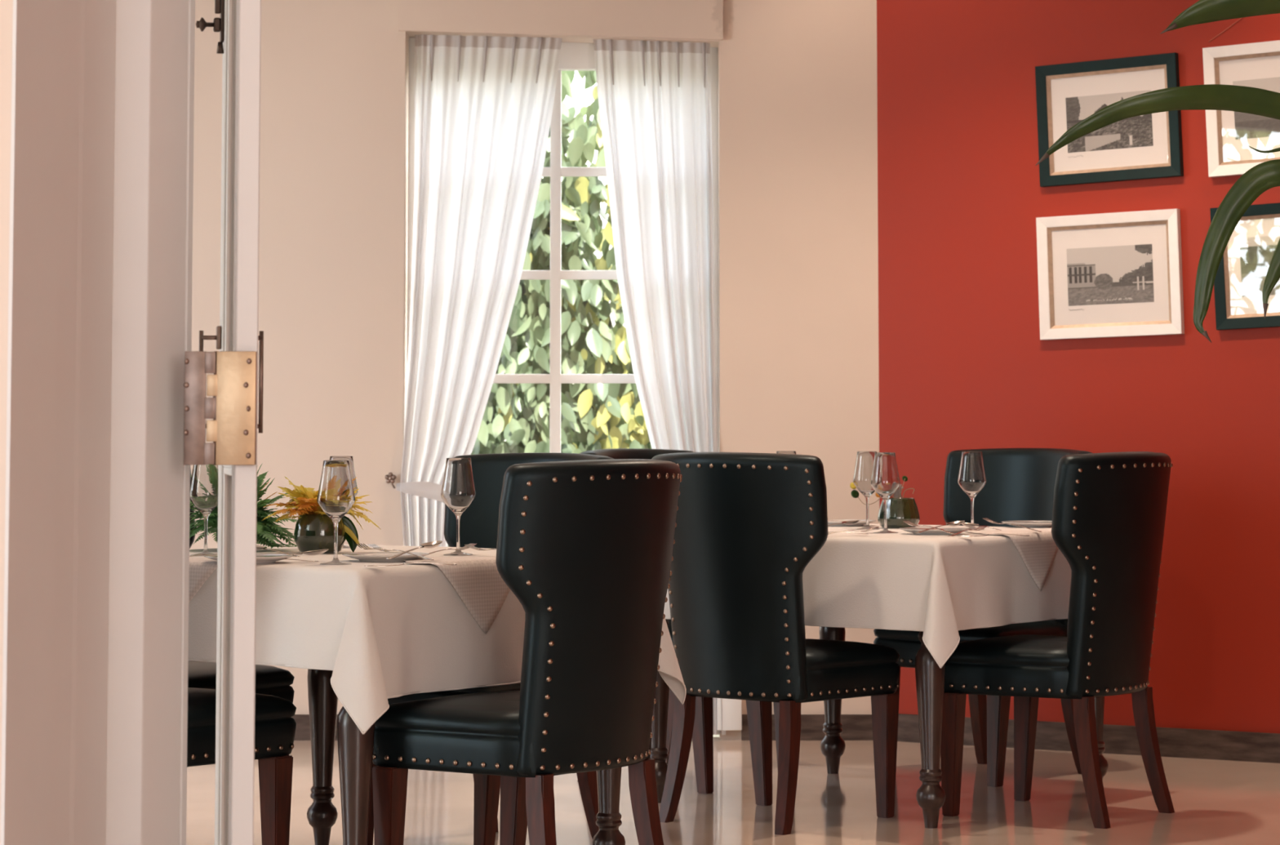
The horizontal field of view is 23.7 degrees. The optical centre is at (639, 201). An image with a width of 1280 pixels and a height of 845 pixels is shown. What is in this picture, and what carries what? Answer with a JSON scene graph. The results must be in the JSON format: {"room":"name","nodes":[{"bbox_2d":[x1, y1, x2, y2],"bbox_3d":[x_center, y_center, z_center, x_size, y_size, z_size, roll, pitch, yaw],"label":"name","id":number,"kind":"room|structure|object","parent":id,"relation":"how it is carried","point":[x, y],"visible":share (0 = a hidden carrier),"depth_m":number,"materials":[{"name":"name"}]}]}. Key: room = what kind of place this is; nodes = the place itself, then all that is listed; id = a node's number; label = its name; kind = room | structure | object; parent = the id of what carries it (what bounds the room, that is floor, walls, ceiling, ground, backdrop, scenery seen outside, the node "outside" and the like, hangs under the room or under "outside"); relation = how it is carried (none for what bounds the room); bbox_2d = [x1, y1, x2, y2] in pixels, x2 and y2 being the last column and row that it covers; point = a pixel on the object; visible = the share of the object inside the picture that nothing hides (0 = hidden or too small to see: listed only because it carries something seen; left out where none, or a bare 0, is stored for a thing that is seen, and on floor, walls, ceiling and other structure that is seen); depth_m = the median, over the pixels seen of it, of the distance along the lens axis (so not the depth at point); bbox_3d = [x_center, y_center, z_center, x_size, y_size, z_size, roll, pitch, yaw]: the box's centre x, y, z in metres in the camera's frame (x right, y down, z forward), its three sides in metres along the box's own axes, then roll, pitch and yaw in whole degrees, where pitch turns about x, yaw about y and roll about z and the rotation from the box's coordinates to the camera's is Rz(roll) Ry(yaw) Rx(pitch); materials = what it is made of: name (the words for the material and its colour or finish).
{"room":"restaurant dining room","nodes":[
{"label":"restaurant dining room","id":0,"kind":"room"},
{"bbox_2d":[0,0,13,833],"bbox_3d":[0.350,-0.219,4.608,7.700,3.250,0.160,0,-4,0],"label":"wall partition","id":1,"kind":"structure","parent":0,"point":[6,6],"depth_m":4.51,"materials":[{"name":"beige paint"}]},
{"bbox_2d":[0,0,115,844],"bbox_3d":[-0.923,-0.208,4.751,0.153,3.250,0.453,0,-4,0],"label":"trim","id":2,"kind":"structure","parent":1,"relation":"attached to","point":[56,565],"depth_m":4.66,"materials":[{"name":"paint"}]},
{"bbox_2d":[105,0,195,844],"bbox_3d":[-0.803,-0.070,4.987,0.134,2.992,0.143,0,-4,0],"label":"door","id":3,"kind":"structure","parent":1,"relation":"in","point":[148,576],"depth_m":4.91,"materials":[{"name":"paint"}]},
{"bbox_2d":[189,0,879,739],"bbox_3d":[-1.330,0.223,10.642,4.340,3.250,0.280,0,-4,0],"label":"wall","id":4,"kind":"structure","parent":0,"point":[797,95],"depth_m":10.51,"materials":[{"name":"beige paint"}]},
{"bbox_2d":[384,471,396,488],"bbox_3d":[-0.852,0.954,10.432,0.040,0.056,0.033,0,-4,0],"label":"hook","id":5,"kind":"object","parent":4,"relation":"attached to","point":[390,477],"visible":1,"depth_m":10.42,"materials":[{"name":"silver metal"}]},
{"bbox_2d":[395,34,562,546],"bbox_3d":[-0.552,0.614,10.467,0.562,2.405,0.211,0,-4,0],"label":"curtain","id":6,"kind":"object","parent":4,"relation":"hanging from","point":[484,104],"visible":0.72,"depth_m":10.57,"materials":[{"name":"white fabric"}]},
{"bbox_2d":[398,0,723,39],"bbox_3d":[-0.274,-0.983,10.584,1.122,0.852,0.032,0,-4,0],"label":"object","id":7,"kind":"structure","parent":4,"relation":"attached to","point":[703,20],"depth_m":10.54,"materials":[{"name":"beige paint"}]},
{"bbox_2d":[407,37,719,734],"bbox_3d":[-0.269,0.636,10.672,1.086,2.430,0.060,0,-4,0],"label":"window","id":8,"kind":"structure","parent":4,"relation":"in","point":[574,56],"depth_m":10.69,"materials":[{"name":"white paint"}]},
{"bbox_2d":[291,714,872,740],"bbox_3d":[-1.340,1.790,10.379,4.320,0.086,0.016,0,-4,0],"label":"baseboard","id":9,"kind":"structure","parent":4,"relation":"attached to","point":[855,726],"depth_m":10.37,"materials":[{"name":"brown wood"}]},
{"bbox_2d":[593,39,725,734],"bbox_3d":[0.064,0.624,10.501,0.455,2.390,0.144,0,-4,0],"label":"curtain","id":10,"kind":"object","parent":4,"relation":"hanging from","point":[654,97],"visible":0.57,"depth_m":10.57,"materials":[{"name":"white fabric"}]},
{"bbox_2d":[716,697,742,730],"bbox_3d":[0.304,1.516,10.392,0.084,0.565,0.030,0,-4,0],"label":"trim","id":11,"kind":"structure","parent":4,"relation":"attached to","point":[731,708],"depth_m":10.36,"materials":[{"name":"white paint"}]},
{"bbox_2d":[186,737,1279,844],"bbox_3d":[0.350,1.420,3.701,7.700,0.150,13.590,0,-4,0],"label":"floor","id":12,"kind":"structure","parent":0,"point":[1215,802],"depth_m":8.56,"materials":[{"name":"beige tile"}]},
{"bbox_2d":[183,0,263,844],"bbox_3d":[-0.694,-0.059,5.126,0.125,2.992,0.465,0,-4,-7],"label":"door","id":13,"kind":"structure","parent":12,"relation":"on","point":[233,409],"depth_m":4.91,"materials":[{"name":"paint"}]},
{"bbox_2d":[187,467,294,755],"bbox_3d":[-1.224,1.131,7.615,0.591,0.998,0.585,-3,-5,36],"label":"dining chair","id":14,"kind":"object","parent":12,"relation":"on","point":[274,681],"visible":0.02,"depth_m":7.55,"materials":[{"name":"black leather"}]},
{"bbox_2d":[186,687,296,844],"bbox_3d":[-1.118,1.067,6.737,0.585,0.998,0.591,-3,-5,37],"label":"dining chair","id":15,"kind":"object","parent":12,"relation":"on","point":[275,727],"visible":0.12,"depth_m":6.74,"materials":[{"name":"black leather"}]},
{"bbox_2d":[306,668,625,844],"bbox_3d":[-0.707,1.216,7.141,1.010,0.759,1.010,-3,-5,36],"label":"dining table","id":16,"kind":"object","parent":12,"relation":"on","point":[355,749],"visible":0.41,"depth_m":7.20,"materials":[{"name":"brown wood"}]},
{"bbox_2d":[187,543,686,734],"bbox_3d":[-0.703,1.007,7.113,1.220,0.363,1.216,-3,-5,35],"label":"tablecloth","id":17,"kind":"object","parent":16,"relation":"on","point":[384,633],"visible":0.41,"depth_m":6.58,"materials":[{"name":"white fabric"}]},
{"bbox_2d":[188,557,217,602],"bbox_3d":[-1.024,0.881,6.803,0.283,0.161,0.283,1,-4,-9],"label":"napkin","id":18,"kind":"object","parent":17,"relation":"on","point":[200,568],"visible":0.19,"depth_m":6.72,"materials":[{"name":"white fabric"}]},
{"bbox_2d":[190,464,218,555],"bbox_3d":[-1.012,0.713,7.117,0.084,0.226,0.084,0,-4,0],"label":"wine glass","id":19,"kind":"object","parent":17,"relation":"on","point":[204,478],"visible":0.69,"depth_m":7.09,"materials":[{"name":"clear glass"}]},
{"bbox_2d":[189,464,297,548],"bbox_3d":[-0.968,0.735,7.397,0.348,0.221,0.311,-2,-5,30],"label":"fern","id":20,"kind":"object","parent":17,"relation":"on","point":[265,529],"visible":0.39,"depth_m":7.35,"materials":[{"name":"green plant"}]},
{"bbox_2d":[216,528,217,542],"bbox_3d":[-0.984,0.815,7.386,0.084,0.060,0.084,0,-4,0],"label":"pot","id":21,"kind":"object","parent":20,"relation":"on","point":[216,529],"depth_m":7.37,"materials":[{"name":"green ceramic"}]},
{"bbox_2d":[204,553,293,564],"bbox_3d":[-0.863,0.789,6.726,0.196,0.017,0.196,0,-4,0],"label":"plate","id":22,"kind":"object","parent":17,"relation":"on","point":[261,558],"visible":0.45,"depth_m":6.69,"materials":[{"name":"white ceramic"}]},
{"bbox_2d":[284,558,318,561],"bbox_3d":[-0.806,0.788,6.700,0.199,0.008,0.019,0,-4,-3],"label":"knife","id":23,"kind":"object","parent":22,"relation":"on","point":[284,558],"visible":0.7,"depth_m":6.70,"materials":[{"name":"silver metal"}]},
{"bbox_2d":[291,548,328,555],"bbox_3d":[-0.779,0.788,6.782,0.172,0.030,0.039,0,-4,-6],"label":"spoon","id":24,"kind":"object","parent":22,"relation":"on","point":[313,553],"visible":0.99,"depth_m":6.78,"materials":[{"name":"silver metal"}]},
{"bbox_2d":[256,545,299,556],"bbox_3d":[-0.854,0.812,7.091,0.173,0.026,0.039,-3,-5,37],"label":"spoon","id":25,"kind":"object","parent":17,"relation":"on","point":[258,547],"visible":0.42,"depth_m":7.10,"materials":[{"name":"silver metal"}]},
{"bbox_2d":[256,545,266,550],"bbox_3d":[-0.899,0.810,7.125,0.062,0.010,0.039,4,-1,37],"label":"spoon","id":26,"kind":"object","parent":25,"relation":"on","point":[258,547],"depth_m":7.11,"materials":[{"name":"beige"}]},
{"bbox_2d":[262,476,381,553],"bbox_3d":[-0.759,0.741,7.255,0.264,0.188,0.206,-1,-4,9],"label":"potted plant","id":27,"kind":"object","parent":17,"relation":"on","point":[313,529],"visible":0.67,"depth_m":7.21,"materials":[{"name":"yellow plant"}]},
{"bbox_2d":[316,460,355,564],"bbox_3d":[-0.665,0.680,6.672,0.084,0.226,0.084,0,-4,0],"label":"wine glass","id":28,"kind":"object","parent":17,"relation":"on","point":[335,495],"visible":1,"depth_m":6.65,"materials":[{"name":"clear glass"}]},
{"bbox_2d":[329,456,358,548],"bbox_3d":[-0.742,0.745,7.566,0.084,0.226,0.084,0,-4,0],"label":"wine glass","id":29,"kind":"object","parent":17,"relation":"on","point":[350,459],"visible":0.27,"depth_m":7.55,"materials":[{"name":"clear glass"}]},
{"bbox_2d":[355,542,388,551],"bbox_3d":[-0.609,0.815,7.128,0.024,0.026,0.182,3,-5,-36],"label":"fork","id":30,"kind":"object","parent":17,"relation":"on","point":[359,545],"visible":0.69,"depth_m":7.18,"materials":[{"name":"silver metal"}]},
{"bbox_2d":[342,551,429,562],"bbox_3d":[-0.569,0.796,6.820,0.196,0.017,0.196,0,-4,0],"label":"plate","id":31,"kind":"object","parent":17,"relation":"on","point":[376,557],"visible":0.92,"depth_m":6.76,"materials":[{"name":"white ceramic"}]},
{"bbox_2d":[365,561,456,566],"bbox_3d":[-0.491,0.775,6.521,0.199,0.008,0.019,1,-4,-15],"label":"knife","id":32,"kind":"object","parent":17,"relation":"on","point":[411,562],"visible":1,"depth_m":6.52,"materials":[{"name":"silver metal"}]},
{"bbox_2d":[386,540,442,559],"bbox_3d":[-0.493,0.762,6.676,0.039,0.035,0.171,-3,-5,38],"label":"spoon","id":33,"kind":"object","parent":17,"relation":"on","point":[433,544],"visible":1,"depth_m":6.70,"materials":[{"name":"silver metal"}]},
{"bbox_2d":[419,540,442,548],"bbox_3d":[-0.459,0.758,6.720,0.039,0.010,0.062,-3,3,38],"label":"spoon","id":34,"kind":"object","parent":33,"relation":"on","point":[433,544],"depth_m":6.72,"materials":[{"name":"beige"}]},
{"bbox_2d":[428,542,476,554],"bbox_3d":[-0.454,0.807,7.046,0.181,0.030,0.024,4,-6,-43],"label":"fork","id":35,"kind":"object","parent":17,"relation":"on","point":[472,544],"visible":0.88,"depth_m":7.07,"materials":[{"name":"silver metal"}]},
{"bbox_2d":[403,556,510,634],"bbox_3d":[-0.385,0.879,6.794,0.284,0.163,0.283,1,-4,-9],"label":"napkin","id":36,"kind":"object","parent":17,"relation":"on","point":[477,581],"visible":0.77,"depth_m":6.75,"materials":[{"name":"white fabric"}]},
{"bbox_2d":[367,543,433,559],"bbox_3d":[-0.527,0.775,6.741,0.181,0.032,0.024,-3,-5,37],"label":"fork","id":37,"kind":"object","parent":36,"relation":"on","point":[375,546],"visible":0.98,"depth_m":6.75,"materials":[{"name":"silver metal"}]},
{"bbox_2d":[440,457,475,555],"bbox_3d":[-0.426,0.715,7.151,0.084,0.226,0.084,0,-4,0],"label":"wine glass","id":38,"kind":"object","parent":17,"relation":"on","point":[458,492],"visible":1,"depth_m":7.13,"materials":[{"name":"clear glass"}]},
{"bbox_2d":[464,544,496,550],"bbox_3d":[-0.324,0.807,7.046,0.182,0.026,0.024,-3,-5,31],"label":"fork","id":39,"kind":"object","parent":17,"relation":"on","point":[468,545],"visible":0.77,"depth_m":7.08,"materials":[{"name":"silver metal"}]},
{"bbox_2d":[367,452,613,844],"bbox_3d":[-0.386,1.143,7.780,0.585,0.998,0.591,-4,-6,40],"label":"dining chair","id":40,"kind":"object","parent":12,"relation":"on","point":[478,523],"visible":0.08,"depth_m":7.96,"materials":[{"name":"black leather"}]},
{"bbox_2d":[372,458,682,844],"bbox_3d":[-0.228,1.058,6.623,0.591,0.998,0.585,-3,-5,37],"label":"dining chair","id":41,"kind":"object","parent":12,"relation":"on","point":[584,547],"visible":0.98,"depth_m":6.43,"materials":[{"name":"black leather"}]},
{"bbox_2d":[577,448,779,794],"bbox_3d":[0.127,1.249,9.231,0.591,0.998,0.585,-3,-5,37],"label":"dining chair","id":42,"kind":"object","parent":12,"relation":"on","point":[702,735],"visible":0.03,"depth_m":8.89,"materials":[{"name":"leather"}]},
{"bbox_2d":[651,452,899,835],"bbox_3d":[0.360,1.183,8.326,0.585,0.998,0.591,-3,-5,39],"label":"dining chair","id":43,"kind":"object","parent":12,"relation":"on","point":[749,525],"visible":0.81,"depth_m":8.12,"materials":[{"name":"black leather"}]},
{"bbox_2d":[649,618,1108,828],"bbox_3d":[0.685,1.336,8.787,1.010,0.759,1.010,-3,-5,37],"label":"dining table","id":44,"kind":"object","parent":12,"relation":"on","point":[930,677],"visible":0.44,"depth_m":8.14,"materials":[{"name":"brown wood"}]},
{"bbox_2d":[663,523,1071,668],"bbox_3d":[0.683,1.118,8.770,1.173,0.342,1.242,-3,-5,37],"label":"tablecloth","id":45,"kind":"object","parent":44,"relation":"on","point":[940,586],"visible":0.52,"depth_m":8.22,"materials":[{"name":"white fabric"}]},
{"bbox_2d":[776,450,795,454],"bbox_3d":[0.432,0.851,9.012,0.084,0.226,0.084,0,-4,0],"label":"wine glass","id":46,"kind":"object","parent":45,"relation":"on","point":[777,451],"visible":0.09,"depth_m":9.00,"materials":[{"name":"clear glass"}]},
{"bbox_2d":[827,520,859,525],"bbox_3d":[0.567,0.940,8.866,0.173,0.026,0.039,2,-5,-29],"label":"spoon","id":47,"kind":"object","parent":45,"relation":"on","point":[854,522],"visible":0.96,"depth_m":8.88,"materials":[{"name":"silver metal"}]},
{"bbox_2d":[841,520,859,524],"bbox_3d":[0.616,0.938,8.893,0.062,0.010,0.039,-4,-2,-29],"label":"bowl","id":48,"kind":"object","parent":47,"relation":"on","point":[848,522],"depth_m":8.88,"materials":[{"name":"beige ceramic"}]},
{"bbox_2d":[829,531,868,533],"bbox_3d":[0.530,0.911,8.380,0.199,0.008,0.019,1,-4,-9],"label":"knife","id":49,"kind":"object","parent":45,"relation":"on","point":[829,531],"visible":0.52,"depth_m":8.38,"materials":[{"name":"silver metal"}]},
{"bbox_2d":[827,519,875,526],"bbox_3d":[0.614,0.969,9.187,0.196,0.017,0.196,0,-4,0],"label":"plate","id":50,"kind":"object","parent":45,"relation":"on","point":[861,522],"visible":0.57,"depth_m":9.13,"materials":[{"name":"white ceramic"}]},
{"bbox_2d":[827,526,879,534],"bbox_3d":[0.563,0.902,8.335,0.182,0.026,0.024,1,-4,-11],"label":"fork","id":51,"kind":"object","parent":45,"relation":"on","point":[871,529],"visible":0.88,"depth_m":8.34,"materials":[{"name":"silver metal"}]},
{"bbox_2d":[853,451,879,529],"bbox_3d":[0.663,0.843,8.900,0.084,0.226,0.084,0,-4,0],"label":"wine glass","id":52,"kind":"object","parent":45,"relation":"on","point":[864,460],"visible":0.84,"depth_m":8.88,"materials":[{"name":"clear glass"}]},
{"bbox_2d":[849,475,919,528],"bbox_3d":[0.721,0.885,8.986,0.206,0.153,0.122,0,-4,0],"label":"vase","id":53,"kind":"object","parent":45,"relation":"on","point":[899,508],"visible":0.72,"depth_m":8.94,"materials":[{"name":"clear glass"}]},
{"bbox_2d":[870,452,900,533],"bbox_3d":[0.691,0.821,8.592,0.084,0.226,0.084,0,-4,0],"label":"wine glass","id":54,"kind":"object","parent":45,"relation":"on","point":[885,478],"visible":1,"depth_m":8.57,"materials":[{"name":"clear glass"}]},
{"bbox_2d":[902,520,955,533],"bbox_3d":[0.795,0.893,8.360,0.024,0.032,0.181,4,-6,-42],"label":"fork","id":55,"kind":"object","parent":45,"relation":"on","point":[908,522],"visible":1,"depth_m":8.38,"materials":[{"name":"silver metal"}]},
{"bbox_2d":[898,527,969,534],"bbox_3d":[0.820,0.918,8.490,0.196,0.017,0.196,0,-4,0],"label":"plate","id":56,"kind":"object","parent":45,"relation":"on","point":[954,530],"visible":0.88,"depth_m":8.43,"materials":[{"name":"white ceramic"}]},
{"bbox_2d":[915,520,964,533],"bbox_3d":[0.821,0.891,8.350,0.172,0.031,0.039,3,-5,-34],"label":"spoon","id":57,"kind":"object","parent":45,"relation":"on","point":[957,522],"visible":1,"depth_m":8.36,"materials":[{"name":"silver metal"}]},
{"bbox_2d":[945,520,964,526],"bbox_3d":[0.867,0.887,8.382,0.062,0.010,0.039,-6,0,-35],"label":"bowl","id":58,"kind":"object","parent":57,"relation":"on","point":[957,522],"depth_m":8.37,"materials":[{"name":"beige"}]},
{"bbox_2d":[948,525,987,536],"bbox_3d":[0.901,0.909,8.410,0.024,0.026,0.182,-3,-5,38],"label":"fork","id":59,"kind":"object","parent":45,"relation":"on","point":[980,528],"visible":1,"depth_m":8.43,"materials":[{"name":"silver metal"}]},
{"bbox_2d":[957,451,986,530],"bbox_3d":[0.964,0.839,8.847,0.084,0.226,0.084,0,-4,0],"label":"wine glass","id":60,"kind":"object","parent":45,"relation":"on","point":[971,479],"visible":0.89,"depth_m":8.82,"materials":[{"name":"clear glass"}]},
{"bbox_2d":[957,533,1029,536],"bbox_3d":[0.955,0.900,8.239,0.199,0.008,0.019,1,-4,-9],"label":"knife","id":61,"kind":"object","parent":45,"relation":"on","point":[993,533],"visible":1,"depth_m":8.23,"materials":[{"name":"silver metal"}]},
{"bbox_2d":[965,529,1058,591],"bbox_3d":[1.073,1.006,8.531,0.284,0.163,0.283,1,-4,-8],"label":"napkin","id":62,"kind":"object","parent":45,"relation":"on","point":[1037,551],"visible":0.88,"depth_m":8.50,"materials":[{"name":"white fabric"}]},
{"bbox_2d":[961,522,1001,530],"bbox_3d":[0.985,0.931,8.710,0.173,0.026,0.039,-4,-6,42],"label":"spoon","id":63,"kind":"object","parent":62,"relation":"on","point":[966,524],"visible":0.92,"depth_m":8.73,"materials":[{"name":"silver metal"}]},
{"bbox_2d":[961,522,978,527],"bbox_3d":[0.944,0.929,8.748,0.062,0.010,0.039,4,0,43],"label":"bowl","id":64,"kind":"object","parent":63,"relation":"on","point":[966,524],"depth_m":8.74,"materials":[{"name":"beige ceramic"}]},
{"bbox_2d":[982,517,1040,532],"bbox_3d":[1.047,0.909,8.567,0.180,0.035,0.024,-3,-5,37],"label":"fork","id":65,"kind":"object","parent":62,"relation":"on","point":[986,518],"visible":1,"depth_m":8.58,"materials":[{"name":"silver metal"}]},
{"bbox_2d":[1001,520,1052,528],"bbox_3d":[1.173,0.961,9.072,0.196,0.017,0.196,0,-4,0],"label":"plate","id":66,"kind":"object","parent":45,"relation":"on","point":[1033,524],"visible":0.79,"depth_m":9.01,"materials":[{"name":"white ceramic"}]},
{"bbox_2d":[873,448,1092,786],"bbox_3d":[1.076,1.262,9.404,0.591,0.998,0.585,4,-6,-45],"label":"dining chair","id":67,"kind":"object","parent":12,"relation":"on","point":[1020,485],"visible":0.25,"depth_m":9.55,"materials":[{"name":"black leather"}]},
{"bbox_2d":[940,451,1174,828],"bbox_3d":[1.167,1.191,8.444,0.591,0.998,0.585,-3,-5,35],"label":"dining chair","id":68,"kind":"object","parent":12,"relation":"on","point":[1109,508],"visible":0.97,"depth_m":8.24,"materials":[{"name":"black leather"}]},
{"bbox_2d":[1035,0,1279,342],"bbox_3d":[1.499,0.529,7.080,1.175,2.120,0.380,0,-4,0],"label":"potted palm","id":69,"kind":"object","parent":12,"relation":"on","point":[1265,175],"visible":1,"depth_m":7.03,"materials":[{"name":"green plant"}]},
{"bbox_2d":[876,0,1279,733],"bbox_3d":[2.526,0.151,9.660,4.000,3.250,0.250,-2,-5,30],"label":"wall","id":70,"kind":"structure","parent":0,"point":[964,363],"depth_m":10.16,"materials":[{"name":"paint"}]},
{"bbox_2d":[897,713,1279,763],"bbox_3d":[2.457,1.718,9.431,3.805,0.092,0.016,-2,-5,30],"label":"baseboard","id":71,"kind":"structure","parent":70,"relation":"attached to","point":[1245,746],"depth_m":9.85,"materials":[{"name":"brown wood"}]},
{"bbox_2d":[1035,52,1183,186],"bbox_3d":[1.551,-0.268,10.095,0.508,0.422,0.030,-2,-5,30],"label":"framed photograph","id":72,"kind":"object","parent":70,"relation":"attached to","point":[1145,146],"visible":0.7,"depth_m":10.10,"materials":[{"name":"beige"}]},
{"bbox_2d":[1065,89,1153,152],"bbox_3d":[1.553,-0.264,10.100,0.306,0.195,0.001,-2,-5,30],"label":"print","id":73,"kind":"object","parent":72,"relation":"attached to","point":[1133,134],"depth_m":10.10},
{"bbox_2d":[1035,208,1184,339],"bbox_3d":[1.548,0.243,10.060,0.505,0.421,0.030,-2,-5,30],"label":"framed photograph","id":74,"kind":"object","parent":70,"relation":"attached to","point":[1115,274],"visible":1,"depth_m":10.06,"materials":[{"name":"beige wood"}]},
{"bbox_2d":[1066,244,1154,306],"bbox_3d":[1.551,0.243,10.064,0.305,0.198,0.001,-2,-5,30],"label":"print","id":75,"kind":"object","parent":74,"relation":"attached to","point":[1097,274],"depth_m":10.06},
{"bbox_2d":[1208,17,1241,41],"bbox_3d":[1.971,-0.625,9.889,0.269,0.202,0.002,-2,-5,30],"label":"wire","id":76,"kind":"object","parent":70,"relation":"attached to","point":[1240,18],"visible":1,"depth_m":9.92,"materials":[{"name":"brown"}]},
{"bbox_2d":[1202,40,1279,177],"bbox_3d":[2.053,-0.306,9.806,0.495,0.439,0.030,-2,-5,30],"label":"framed photograph","id":77,"kind":"object","parent":70,"relation":"attached to","point":[1255,64],"visible":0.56,"depth_m":9.87,"materials":[{"name":"beige"}]},
{"bbox_2d":[1232,76,1279,139],"bbox_3d":[2.055,-0.306,9.811,0.307,0.201,0.001,-2,-5,30],"label":"print","id":78,"kind":"object","parent":77,"relation":"attached to","point":[1246,126],"depth_m":9.85},
{"bbox_2d":[1209,202,1279,329],"bbox_3d":[2.066,0.201,9.762,0.488,0.413,0.030,-2,-5,30],"label":"framed photograph","id":79,"kind":"object","parent":70,"relation":"attached to","point":[1247,255],"visible":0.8,"depth_m":9.82,"materials":[{"name":"beige"}]},
{"bbox_2d":[1239,235,1279,297],"bbox_3d":[2.068,0.202,9.766,0.307,0.202,0.001,-2,-5,30],"label":"print","id":80,"kind":"object","parent":79,"relation":"attached to","point":[1256,252],"depth_m":9.82},
{"label":"outside","id":81,"kind":"structure","parent":0,"visible":0},
{"label":"ground","id":82,"kind":"structure","parent":81,"visible":0},
{"bbox_2d":[471,280,550,454],"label":"climbing plant","id":83,"kind":"object","parent":82,"relation":"on","point":[516,426],"depth_m":12.81,"materials":[{"name":"green plant"}]},
{"bbox_2d":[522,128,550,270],"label":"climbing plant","id":84,"kind":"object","parent":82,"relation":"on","point":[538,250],"depth_m":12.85,"materials":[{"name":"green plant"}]},
{"bbox_2d":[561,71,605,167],"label":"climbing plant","id":85,"kind":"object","parent":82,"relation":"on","point":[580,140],"depth_m":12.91,"materials":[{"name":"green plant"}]},
{"bbox_2d":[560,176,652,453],"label":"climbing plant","id":86,"kind":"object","parent":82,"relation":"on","point":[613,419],"depth_m":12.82,"materials":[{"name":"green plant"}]},
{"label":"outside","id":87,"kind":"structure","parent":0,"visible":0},
{"bbox_2d":[489,182,650,443],"bbox_3d":[-0.725,0.798,13.357,2.050,2.500,0.120,0,-4,0],"label":"wall","id":88,"kind":"structure","parent":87,"point":[523,288],"depth_m":13.32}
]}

